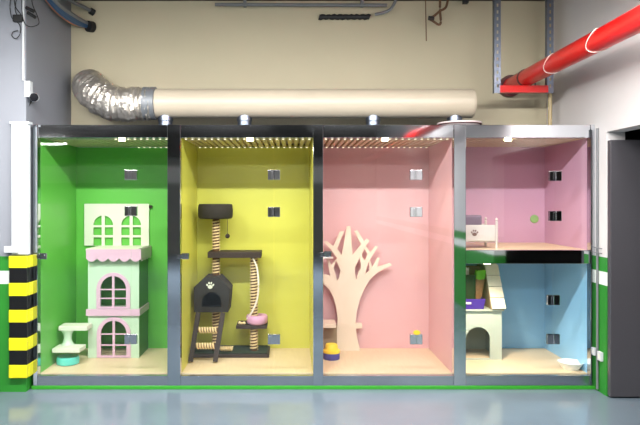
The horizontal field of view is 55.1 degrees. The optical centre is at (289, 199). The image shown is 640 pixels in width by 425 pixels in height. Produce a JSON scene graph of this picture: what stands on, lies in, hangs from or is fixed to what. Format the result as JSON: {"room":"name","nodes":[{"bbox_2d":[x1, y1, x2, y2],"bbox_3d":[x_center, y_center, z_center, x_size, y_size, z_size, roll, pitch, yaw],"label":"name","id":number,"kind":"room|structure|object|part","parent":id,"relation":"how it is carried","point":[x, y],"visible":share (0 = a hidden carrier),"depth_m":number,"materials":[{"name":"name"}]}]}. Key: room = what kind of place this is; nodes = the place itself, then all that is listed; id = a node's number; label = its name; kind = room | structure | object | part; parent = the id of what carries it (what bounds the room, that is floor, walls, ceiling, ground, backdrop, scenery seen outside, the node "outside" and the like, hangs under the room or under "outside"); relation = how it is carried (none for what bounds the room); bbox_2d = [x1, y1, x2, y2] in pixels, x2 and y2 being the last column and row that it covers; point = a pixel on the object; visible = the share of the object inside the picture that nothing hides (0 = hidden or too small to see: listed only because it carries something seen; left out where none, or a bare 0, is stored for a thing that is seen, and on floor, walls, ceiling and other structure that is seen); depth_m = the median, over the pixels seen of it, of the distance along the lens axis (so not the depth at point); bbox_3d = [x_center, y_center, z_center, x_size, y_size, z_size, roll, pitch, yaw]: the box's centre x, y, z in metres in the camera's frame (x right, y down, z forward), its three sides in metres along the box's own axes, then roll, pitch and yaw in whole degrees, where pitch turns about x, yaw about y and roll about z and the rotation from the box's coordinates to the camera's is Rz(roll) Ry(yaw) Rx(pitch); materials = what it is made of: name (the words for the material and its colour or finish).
{"room":"cat boarding room","nodes":[
{"label":"cat boarding room","id":0,"kind":"room"},
{"bbox_2d":[0,0,70,391],"bbox_3d":[-5.350,-0.200,5.700,6.300,3.600,1.200,0,0,0],"label":"wall","id":1,"kind":"structure","parent":0,"point":[48,43],"depth_m":5.10,"materials":[{"name":"white paint"}]},
{"bbox_2d":[4,121,32,253],"bbox_3d":[-2.258,-0.100,5.085,0.200,1.102,0.090,0,0,0],"label":"cover","id":2,"kind":"object","parent":1,"relation":"attached to","point":[20,130],"visible":1,"depth_m":5.07,"materials":[{"name":"grey plastic"}]},
{"bbox_2d":[9,254,32,377],"bbox_3d":[-2.249,0.969,5.160,0.155,1.009,0.201,0,0,0],"label":"guard","id":3,"kind":"object","parent":1,"relation":"attached to","point":[20,267],"visible":0.82,"depth_m":5.07,"materials":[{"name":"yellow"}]},
{"bbox_2d":[22,0,24,80],"bbox_3d":[-2.217,-1.495,5.088,0.022,1.006,0.021,0,0,0],"label":"conduit","id":4,"kind":"object","parent":1,"relation":"attached to","point":[23,1],"visible":1,"depth_m":5.08,"materials":[{"name":"grey plastic"}]},
{"bbox_2d":[10,0,38,38],"bbox_3d":[-2.201,-1.513,5.072,0.255,0.358,0.049,0,0,5],"label":"wiring","id":5,"kind":"object","parent":1,"relation":"attached to","point":[16,18],"visible":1,"depth_m":5.06,"materials":[{"name":"black plastic"}]},
{"bbox_2d":[24,81,38,105],"bbox_3d":[-2.169,-0.879,5.140,0.114,0.227,0.124,0,0,-19],"label":"security camera","id":6,"kind":"object","parent":1,"relation":"attached to","point":[28,85],"visible":1,"depth_m":5.09,"materials":[{"name":"grey plastic"}]},
{"bbox_2d":[31,385,594,388],"bbox_3d":[0.197,1.586,5.183,4.764,0.028,0.035,0,0,0],"label":"trim","id":7,"kind":"structure","parent":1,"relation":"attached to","point":[32,386],"depth_m":5.16,"materials":[{"name":"green"}]},
{"bbox_2d":[71,1,546,144],"bbox_3d":[0.240,-0.200,6.225,4.880,3.600,0.150,0,0,0],"label":"wall","id":8,"kind":"structure","parent":0,"point":[158,44],"depth_m":6.15,"materials":[{"name":"beige paint"}]},
{"bbox_2d":[45,0,95,32],"bbox_3d":[-2.072,-1.758,5.742,0.124,0.159,0.871,0,0,11],"label":"cable bundle","id":9,"kind":"object","parent":8,"relation":"attached to","point":[61,10],"visible":1,"depth_m":5.77,"materials":[{"name":"blue"}]},
{"bbox_2d":[68,0,95,15],"bbox_3d":[-2.055,-1.888,5.937,0.080,0.079,0.493,0,0,19],"label":"pipe","id":10,"kind":"object","parent":8,"relation":"attached to","point":[91,11],"visible":1,"depth_m":6.04,"materials":[{"name":"grey"}]},
{"bbox_2d":[318,14,370,19],"bbox_3d":[0.547,-1.832,6.125,0.529,0.067,0.058,0,0,0],"label":"roll","id":11,"kind":"object","parent":8,"relation":"attached to","point":[322,16],"visible":1,"depth_m":6.10,"materials":[{"name":"black rubber"}]},
{"bbox_2d":[74,0,544,0],"bbox_3d":[-1.250,-2.050,-0.675,14.500,0.100,14.250,0,0,0],"label":"ceiling","id":12,"kind":"structure","parent":0,"point":[74,0],"depth_m":6.13,"materials":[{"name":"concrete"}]},
{"bbox_2d":[215,0,386,7],"bbox_3d":[0.109,-1.954,6.045,1.701,0.091,0.050,0,0,0],"label":"conduit","id":13,"kind":"object","parent":12,"relation":"hanging from","point":[244,4],"visible":1,"depth_m":6.04,"materials":[{"name":"grey metal"}]},
{"bbox_2d":[375,0,396,15],"bbox_3d":[0.952,-1.915,6.000,0.242,0.220,0.030,0,0,0],"label":"pipe","id":14,"kind":"object","parent":12,"relation":"attached to","point":[395,1],"visible":1,"depth_m":5.99,"materials":[{"name":"grey"}]},
{"bbox_2d":[425,0,426,40],"bbox_3d":[1.311,-1.746,5.900,0.018,0.424,0.010,0,0,0],"label":"hanging rod","id":15,"kind":"object","parent":12,"relation":"hanging from","point":[425,0],"visible":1,"depth_m":5.90,"materials":[{"name":"beige metal"}]},
{"bbox_2d":[428,0,448,25],"bbox_3d":[1.448,-1.840,5.941,0.210,0.292,0.042,0,0,0],"label":"hook","id":16,"kind":"object","parent":12,"relation":"hanging from","point":[431,18],"visible":1,"depth_m":5.94,"materials":[{"name":"black metal"}]},
{"bbox_2d":[493,0,553,93],"bbox_3d":[2.157,-1.492,5.663,0.547,1.011,0.054,0,0,0],"label":"hanger","id":17,"kind":"object","parent":12,"relation":"hanging from","point":[534,88],"visible":0.91,"depth_m":5.64,"materials":[{"name":"red paint"}]},
{"bbox_2d":[500,5,639,97],"bbox_3d":[2.195,-1.135,-0.802,0.216,0.216,13.895,0,0,0],"label":"pipe","id":18,"kind":"object","parent":17,"relation":"hanging from","point":[625,26],"visible":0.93,"depth_m":4.49,"materials":[{"name":"red metal"}]},
{"bbox_2d":[0,389,639,424],"bbox_3d":[-1.250,1.650,-0.675,14.500,0.100,14.250,0,0,0],"label":"floor","id":19,"kind":"structure","parent":0,"point":[33,406],"depth_m":4.72,"materials":[{"name":"grey concrete"}]},
{"bbox_2d":[33,125,594,385],"bbox_3d":[0.202,0.466,5.650,4.747,2.208,0.960,0,0,0],"label":"steel frame","id":20,"kind":"object","parent":19,"relation":"on","point":[174,134],"visible":1,"depth_m":5.17,"materials":[{"name":"grey metal"}]},
{"bbox_3d":[-2.153,0.466,5.202,0.038,2.208,0.065,0,0,0],"label":"post","id":21,"kind":"part","parent":20,"relation":"part of","materials":[{"name":"metal"}]},
{"bbox_2d":[34,138,166,373],"bbox_3d":[-1.594,0.466,5.639,1.136,2.086,0.955,0,0,0],"label":"pet cubicle","id":22,"kind":"object","parent":20,"relation":"in","point":[75,172],"visible":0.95,"depth_m":6.11,"materials":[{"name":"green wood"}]},
{"bbox_3d":[-2.139,0.481,5.671,0.012,2.056,0.868,0,0,0],"label":"panel","id":23,"kind":"part","parent":22,"relation":"part of","materials":[{"name":"green paint"}]},
{"bbox_2d":[52,323,91,365],"bbox_3d":[-1.980,1.313,5.570,0.270,0.332,0.290,0,0,0],"label":"steps","id":24,"kind":"structure","parent":22,"relation":"on","point":[71,359],"depth_m":5.54,"materials":[{"name":"cream-white painted wood"},{"name":"teal plastic"}]},
{"bbox_3d":[-1.585,1.492,5.671,1.094,0.025,0.868,0,0,0],"label":"floor panel","id":25,"kind":"part","parent":22,"relation":"part of","materials":[{"name":"brown wood"}]},
{"bbox_3d":[-1.585,-0.552,5.671,1.094,0.050,0.868,0,0,0],"label":"ceiling panel","id":26,"kind":"part","parent":22,"relation":"part of","materials":[{"name":"brown wood"}]},
{"bbox_2d":[84,204,151,357],"bbox_3d":[-1.708,0.758,5.878,0.673,1.441,0.437,0,0,0],"label":"house","id":27,"kind":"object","parent":22,"relation":"on","point":[129,263],"visible":1,"depth_m":5.73,"materials":[{"name":"green"}]},
{"bbox_3d":[-1.585,0.481,6.111,1.118,2.056,0.012,0,0,0],"label":"panel","id":28,"kind":"part","parent":22,"relation":"part of","materials":[{"name":"green paint"}]},
{"bbox_3d":[-1.585,-0.581,5.205,1.096,0.108,0.059,0,0,0],"label":"rail","id":29,"kind":"part","parent":20,"relation":"part of","materials":[{"name":"metal"}]},
{"bbox_3d":[-1.585,1.529,5.205,1.096,0.082,0.061,0,0,0],"label":"rail","id":30,"kind":"part","parent":20,"relation":"part of","materials":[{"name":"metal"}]},
{"bbox_3d":[-0.982,0.466,5.202,0.110,2.208,0.065,0,0,0],"label":"post","id":31,"kind":"part","parent":20,"relation":"part of","materials":[{"name":"metal"}]},
{"bbox_2d":[177,138,312,373],"bbox_3d":[-0.374,0.466,5.639,1.162,2.086,0.955,0,0,0],"label":"pet cubicle","id":32,"kind":"object","parent":20,"relation":"in","point":[269,188],"visible":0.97,"depth_m":6.11,"materials":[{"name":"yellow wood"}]},
{"bbox_3d":[-0.931,0.481,5.671,0.012,2.056,0.868,0,0,0],"label":"panel","id":33,"kind":"part","parent":32,"relation":"part of","materials":[{"name":"yellow paint"}]},
{"bbox_2d":[188,204,269,361],"bbox_3d":[-0.581,0.758,5.797,0.768,1.441,0.526,0,0,0],"label":"cat tree","id":34,"kind":"object","parent":32,"relation":"on","point":[213,293],"visible":0.99,"depth_m":5.75,"materials":[{"name":"rope"},{"name":"dark grey carpet"},{"name":"wood"}]},
{"bbox_3d":[-0.874,1.253,5.596,0.047,0.439,0.154,0,0,28],"label":"ladder rail","id":35,"kind":"part","parent":34,"relation":"part of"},
{"bbox_2d":[206,282,213,288],"bbox_3d":[-0.740,0.791,5.668,0.074,0.064,0.004,0,0,0],"label":"print","id":36,"kind":"object","parent":34,"relation":"attached to","point":[209,285],"depth_m":5.67,"materials":[{"name":"beige paint"}]},
{"bbox_3d":[-0.706,0.333,5.840,0.066,0.309,0.066,0,0,0],"label":"rope post","id":37,"kind":"part","parent":34,"relation":"part of","materials":[{"name":"brown fabric"}]},
{"bbox_3d":[-0.706,0.631,5.840,0.066,0.169,0.066,0,0,0],"label":"rope post","id":38,"kind":"part","parent":34,"relation":"part of","materials":[{"name":"brown fabric"}]},
{"bbox_3d":[-0.706,1.238,5.840,0.066,0.392,0.066,0,0,0],"label":"rope post","id":39,"kind":"part","parent":34,"relation":"part of","materials":[{"name":"brown fabric"}]},
{"bbox_3d":[-0.649,1.253,5.596,0.047,0.439,0.158,0,0,30],"label":"ladder rail","id":40,"kind":"part","parent":34,"relation":"part of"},
{"bbox_2d":[220,346,232,350],"bbox_3d":[-0.602,1.407,5.795,0.129,0.052,0.056,0,0,0],"label":"roll","id":41,"kind":"object","parent":34,"relation":"on","point":[222,348],"visible":0.99,"depth_m":5.78,"materials":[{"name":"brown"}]},
{"bbox_3d":[-0.581,1.462,5.895,0.768,0.035,0.330,0,0,0],"label":"board","id":42,"kind":"part","parent":34,"relation":"part of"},
{"bbox_2d":[208,250,261,257],"bbox_3d":[-0.524,0.517,5.875,0.503,0.056,0.250,0,0,0],"label":"shelf","id":43,"kind":"object","parent":34,"relation":"attached to","point":[212,253],"depth_m":5.75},
{"bbox_2d":[236,321,267,328],"bbox_3d":[-0.362,1.198,5.880,0.292,0.033,0.240,0,0,0],"label":"shelf","id":44,"kind":"object","parent":34,"relation":"attached to","point":[241,326],"depth_m":5.76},
{"bbox_3d":[-0.352,0.840,5.782,0.130,0.588,0.024,0,0,15],"label":"hanging cord","id":45,"kind":"part","parent":34,"relation":"part of","materials":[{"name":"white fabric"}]},
{"bbox_3d":[-0.344,0.863,5.840,0.066,0.634,0.066,0,0,0],"label":"rope post","id":46,"kind":"part","parent":34,"relation":"part of","materials":[{"name":"brown"}]},
{"bbox_3d":[-0.344,1.325,5.840,0.066,0.218,0.066,0,0,0],"label":"rope post","id":47,"kind":"part","parent":34,"relation":"part of","materials":[{"name":"brown fabric"}]},
{"bbox_2d":[246,313,267,324],"bbox_3d":[-0.316,1.139,5.844,0.206,0.082,0.206,0,0,0],"label":"cushion","id":48,"kind":"object","parent":34,"relation":"on","point":[261,318],"visible":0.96,"depth_m":5.76,"materials":[{"name":"pink fabric"}]},
{"bbox_3d":[-0.365,-0.552,5.671,1.119,0.050,0.868,0,0,0],"label":"ceiling panel","id":49,"kind":"part","parent":32,"relation":"part of","materials":[{"name":"brown wood"}]},
{"bbox_3d":[-0.365,1.492,5.671,1.119,0.025,0.868,0,0,0],"label":"floor panel","id":50,"kind":"part","parent":32,"relation":"part of","materials":[{"name":"brown wood"}]},
{"bbox_3d":[0.201,0.481,5.671,0.012,2.056,0.868,0,0,0],"label":"panel","id":51,"kind":"part","parent":32,"relation":"part of","materials":[{"name":"yellow paint"}]},
{"bbox_3d":[-0.365,-0.581,5.205,1.121,0.108,0.059,0,0,0],"label":"rail","id":52,"kind":"part","parent":20,"relation":"part of","materials":[{"name":"metal"}]},
{"bbox_3d":[-0.365,1.529,5.205,1.121,0.082,0.061,0,0,0],"label":"rail","id":53,"kind":"part","parent":20,"relation":"part of","materials":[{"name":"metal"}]},
{"bbox_2d":[153,89,476,124],"bbox_3d":[0.222,-0.830,5.650,2.937,0.391,0.268,0,0,0],"label":"ventilation duct","id":54,"kind":"object","parent":20,"relation":"on","point":[244,105],"visible":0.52,"depth_m":5.54,"materials":[{"name":"beige metal"}]},
{"bbox_2d":[71,69,157,122],"bbox_3d":[-1.708,-1.009,5.783,1.100,0.587,0.500,0,0,30],"label":"flexible duct","id":55,"kind":"object","parent":54,"relation":"attached to","point":[106,100],"visible":0.98,"depth_m":5.55,"materials":[{"name":"silver metal"}]},
{"bbox_3d":[0.238,0.466,5.202,0.085,2.208,0.065,0,0,0],"label":"post","id":56,"kind":"part","parent":20,"relation":"part of","materials":[{"name":"metal"}]},
{"bbox_2d":[320,138,451,373],"bbox_3d":[0.824,0.466,5.639,1.145,2.086,0.955,0,0,0],"label":"pet cubicle","id":57,"kind":"object","parent":20,"relation":"in","point":[396,193],"visible":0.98,"depth_m":6.11,"materials":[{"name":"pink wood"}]},
{"bbox_2d":[323,343,339,360],"bbox_3d":[0.387,1.408,5.700,0.162,0.142,0.162,0,0,0],"label":"pet bowl","id":58,"kind":"object","parent":57,"relation":"on","point":[331,352],"visible":1,"depth_m":5.64,"materials":[{"name":"yellow plastic"}]},
{"bbox_2d":[323,226,390,350],"bbox_3d":[0.636,0.868,5.968,0.736,1.221,0.268,0,0,-14],"label":"cat tree","id":59,"kind":"object","parent":57,"relation":"on","point":[347,290],"visible":0.88,"depth_m":6.00,"materials":[{"name":"beige wood"}]},
{"bbox_3d":[0.369,1.190,5.888,0.133,0.038,0.217,0,0,0],"label":"shelf","id":60,"kind":"part","parent":59,"relation":"part of","materials":[{"name":"beige wood"}]},
{"bbox_3d":[0.658,1.242,6.061,0.100,0.044,0.079,0,0,0],"label":"shelf","id":61,"kind":"part","parent":59,"relation":"part of","materials":[{"name":"beige wood"}]},
{"bbox_3d":[0.833,0.481,6.111,1.127,2.056,0.012,0,0,0],"label":"panel","id":62,"kind":"part","parent":57,"relation":"part of","materials":[{"name":"pink paint"}]},
{"bbox_3d":[0.833,-0.552,5.671,1.102,0.050,0.868,0,0,0],"label":"ceiling panel","id":63,"kind":"part","parent":57,"relation":"part of","materials":[{"name":"brown wood"}]},
{"bbox_3d":[0.833,1.492,5.671,1.102,0.025,0.868,0,0,0],"label":"floor panel","id":64,"kind":"part","parent":57,"relation":"part of","materials":[{"name":"brown wood"}]},
{"bbox_3d":[1.391,0.481,5.671,0.012,2.056,0.868,0,0,0],"label":"panel","id":65,"kind":"part","parent":57,"relation":"part of","materials":[{"name":"pink paint"}]},
{"bbox_3d":[0.833,-0.581,5.205,1.104,0.108,0.059,0,0,0],"label":"rail","id":66,"kind":"part","parent":20,"relation":"part of","materials":[{"name":"metal"}]},
{"bbox_3d":[0.833,1.529,5.205,1.104,0.082,0.061,0,0,0],"label":"rail","id":67,"kind":"part","parent":20,"relation":"part of","materials":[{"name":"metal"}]},
{"bbox_3d":[1.437,0.466,5.202,0.102,2.208,0.065,0,0,0],"label":"post","id":68,"kind":"part","parent":20,"relation":"part of","materials":[{"name":"metal"}]},
{"bbox_2d":[437,120,482,124],"bbox_3d":[1.477,-0.655,5.330,0.383,0.033,0.383,0,0,0],"label":"serving tray","id":69,"kind":"object","parent":20,"relation":"on","point":[455,122],"visible":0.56,"depth_m":5.18,"materials":[{"name":"white"}]},
{"bbox_2d":[466,138,586,249],"bbox_3d":[2.014,-0.061,5.649,1.076,1.032,0.937,0,0,0],"label":"pet cubicle","id":70,"kind":"object","parent":20,"relation":"attached to","point":[511,181],"depth_m":6.10,"materials":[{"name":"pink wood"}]},
{"bbox_2d":[466,217,497,248],"bbox_3d":[1.658,0.292,5.518,0.336,0.267,0.325,0,0,0],"label":"crib","id":71,"kind":"object","parent":70,"relation":"on","point":[485,233],"visible":0.66,"depth_m":5.36,"materials":[{"name":"white wood"}]},
{"bbox_2d":[466,215,481,224],"bbox_3d":[1.631,0.225,5.585,0.222,0.178,0.090,0,0,0],"label":"pillow","id":72,"kind":"object","parent":71,"relation":"on","point":[470,219],"visible":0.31,"depth_m":5.54,"materials":[{"name":"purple fabric"}]},
{"bbox_3d":[1.658,0.289,5.368,0.286,0.140,0.016,0,0,0],"label":"panel","id":73,"kind":"part","parent":71,"relation":"part of","materials":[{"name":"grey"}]},
{"bbox_3d":[1.813,0.292,5.668,0.026,0.267,0.025,0,0,0],"label":"corner post","id":74,"kind":"part","parent":71,"relation":"part of","materials":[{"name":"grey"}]},
{"bbox_3d":[1.813,0.292,5.368,0.026,0.267,0.025,0,0,0],"label":"corner post","id":75,"kind":"part","parent":71,"relation":"part of","materials":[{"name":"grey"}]},
{"bbox_3d":[2.014,-0.046,6.111,1.076,1.002,0.012,0,0,0],"label":"panel","id":76,"kind":"part","parent":70,"relation":"part of","materials":[{"name":"pink paint"}]},
{"bbox_3d":[2.014,-0.552,5.671,1.051,0.050,0.868,0,0,0],"label":"ceiling panel","id":77,"kind":"part","parent":70,"relation":"part of","materials":[{"name":"brown wood"}]},
{"bbox_3d":[2.014,0.438,5.671,1.051,0.025,0.868,0,0,0],"label":"floor panel","id":78,"kind":"part","parent":70,"relation":"part of","materials":[{"name":"brown wood"}]},
{"bbox_3d":[2.438,0.190,6.099,0.084,0.084,0.012,0,0,0],"label":"round cap","id":79,"kind":"part","parent":70,"relation":"part of","materials":[{"name":"green plastic"}]},
{"bbox_3d":[2.546,-0.046,5.671,0.012,1.002,0.868,0,0,0],"label":"panel","id":80,"kind":"part","parent":70,"relation":"part of","materials":[{"name":"pink paint"}]},
{"bbox_2d":[466,264,586,373],"bbox_3d":[2.014,1.002,5.649,1.076,1.015,0.937,0,0,0],"label":"pet cubicle","id":81,"kind":"object","parent":20,"relation":"in","point":[544,318],"visible":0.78,"depth_m":5.83,"materials":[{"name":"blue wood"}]},
{"bbox_2d":[466,264,505,359],"bbox_3d":[1.742,1.048,5.855,0.484,0.862,0.479,0,0,0],"label":"kennel","id":82,"kind":"object","parent":81,"relation":"on","point":[483,326],"visible":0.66,"depth_m":5.66,"materials":[{"name":"cream painted wood"}]},
{"bbox_2d":[466,297,484,308],"bbox_3d":[1.657,0.965,5.758,0.304,0.095,0.205,0,0,0],"label":"tub","id":83,"kind":"object","parent":82,"relation":"on","point":[470,303],"visible":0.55,"depth_m":5.66,"materials":[{"name":"purple plastic"}]},
{"bbox_2d":[466,275,475,298],"bbox_3d":[1.634,0.853,5.745,0.218,0.308,0.050,0,0,0],"label":"bag","id":84,"kind":"object","parent":83,"relation":"in","point":[470,279],"visible":0.32,"depth_m":5.72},
{"bbox_2d":[474,270,485,298],"bbox_3d":[1.780,0.833,5.800,0.158,0.346,0.060,0,0,0],"label":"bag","id":85,"kind":"object","parent":83,"relation":"in","point":[480,274],"visible":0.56,"depth_m":5.78,"materials":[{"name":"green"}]},
{"bbox_3d":[2.014,1.016,6.111,1.076,0.985,0.012,0,0,0],"label":"panel","id":86,"kind":"part","parent":81,"relation":"part of","materials":[{"name":"blue paint"}]},
{"bbox_3d":[2.014,1.492,5.671,1.051,0.025,0.868,0,0,0],"label":"floor panel","id":87,"kind":"part","parent":81,"relation":"part of","materials":[{"name":"brown wood"}]},
{"bbox_3d":[2.546,1.016,5.671,0.012,0.985,0.868,0,0,0],"label":"panel","id":88,"kind":"part","parent":81,"relation":"part of","materials":[{"name":"blue paint"}]},
{"bbox_2d":[557,358,583,370],"bbox_3d":[2.453,1.446,5.350,0.215,0.066,0.215,0,0,0],"label":"pet bowl","id":89,"kind":"object","parent":81,"relation":"on","point":[566,364],"visible":1,"depth_m":5.33,"materials":[{"name":"white ceramic"}]},
{"bbox_3d":[2.014,-0.581,5.205,1.053,0.108,0.059,0,0,0],"label":"rail","id":90,"kind":"part","parent":20,"relation":"part of","materials":[{"name":"metal"}]},
{"bbox_3d":[2.014,0.482,5.205,1.053,0.115,0.059,0,0,0],"label":"rail","id":91,"kind":"part","parent":20,"relation":"part of","materials":[{"name":"metal"}]},
{"bbox_3d":[2.014,1.529,5.205,1.053,0.082,0.061,0,0,0],"label":"rail","id":92,"kind":"part","parent":20,"relation":"part of","materials":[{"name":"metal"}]},
{"bbox_2d":[548,4,551,124],"bbox_3d":[2.465,-1.313,5.800,0.036,1.354,0.035,0,0,0],"label":"conduit","id":93,"kind":"object","parent":20,"relation":"on","point":[549,94],"visible":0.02,"depth_m":5.78,"materials":[{"name":"beige metal"}]},
{"bbox_3d":[2.558,0.466,5.202,0.034,2.208,0.065,0,0,0],"label":"post","id":94,"kind":"part","parent":20,"relation":"part of","materials":[{"name":"metal"}]},
{"bbox_2d":[547,0,639,395],"bbox_3d":[2.655,-0.200,-0.825,0.150,3.600,13.950,0,0,0],"label":"wall","id":95,"kind":"structure","parent":0,"point":[601,90],"depth_m":5.07,"materials":[{"name":"white paint"}]},
{"bbox_2d":[596,128,598,388],"bbox_3d":[2.568,0.490,5.112,0.020,2.180,0.019,0,0,0],"label":"pipe","id":96,"kind":"object","parent":95,"relation":"attached to","point":[597,129],"visible":1,"depth_m":5.10,"materials":[{"name":"grey metal"}]},
{"bbox_2d":[597,351,602,361],"bbox_3d":[2.567,1.293,5.065,0.024,0.075,0.060,0,0,0],"label":"wall socket","id":97,"kind":"object","parent":95,"relation":"attached to","point":[599,353],"visible":1,"depth_m":5.05,"materials":[{"name":"white plastic"}]},
{"bbox_2d":[608,140,639,396],"bbox_3d":[3.232,0.551,4.955,1.297,2.073,0.050,0,0,0],"label":"door","id":98,"kind":"structure","parent":95,"relation":"in","point":[623,155],"depth_m":4.93,"materials":[{"name":"grey metal"}]},
{"bbox_2d":[625,129,639,139],"bbox_3d":[4.365,-0.200,-0.675,3.270,3.600,14.250,0,0,0],"label":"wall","id":99,"kind":"structure","parent":0,"point":[634,134],"depth_m":6.15,"materials":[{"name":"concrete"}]}
]}

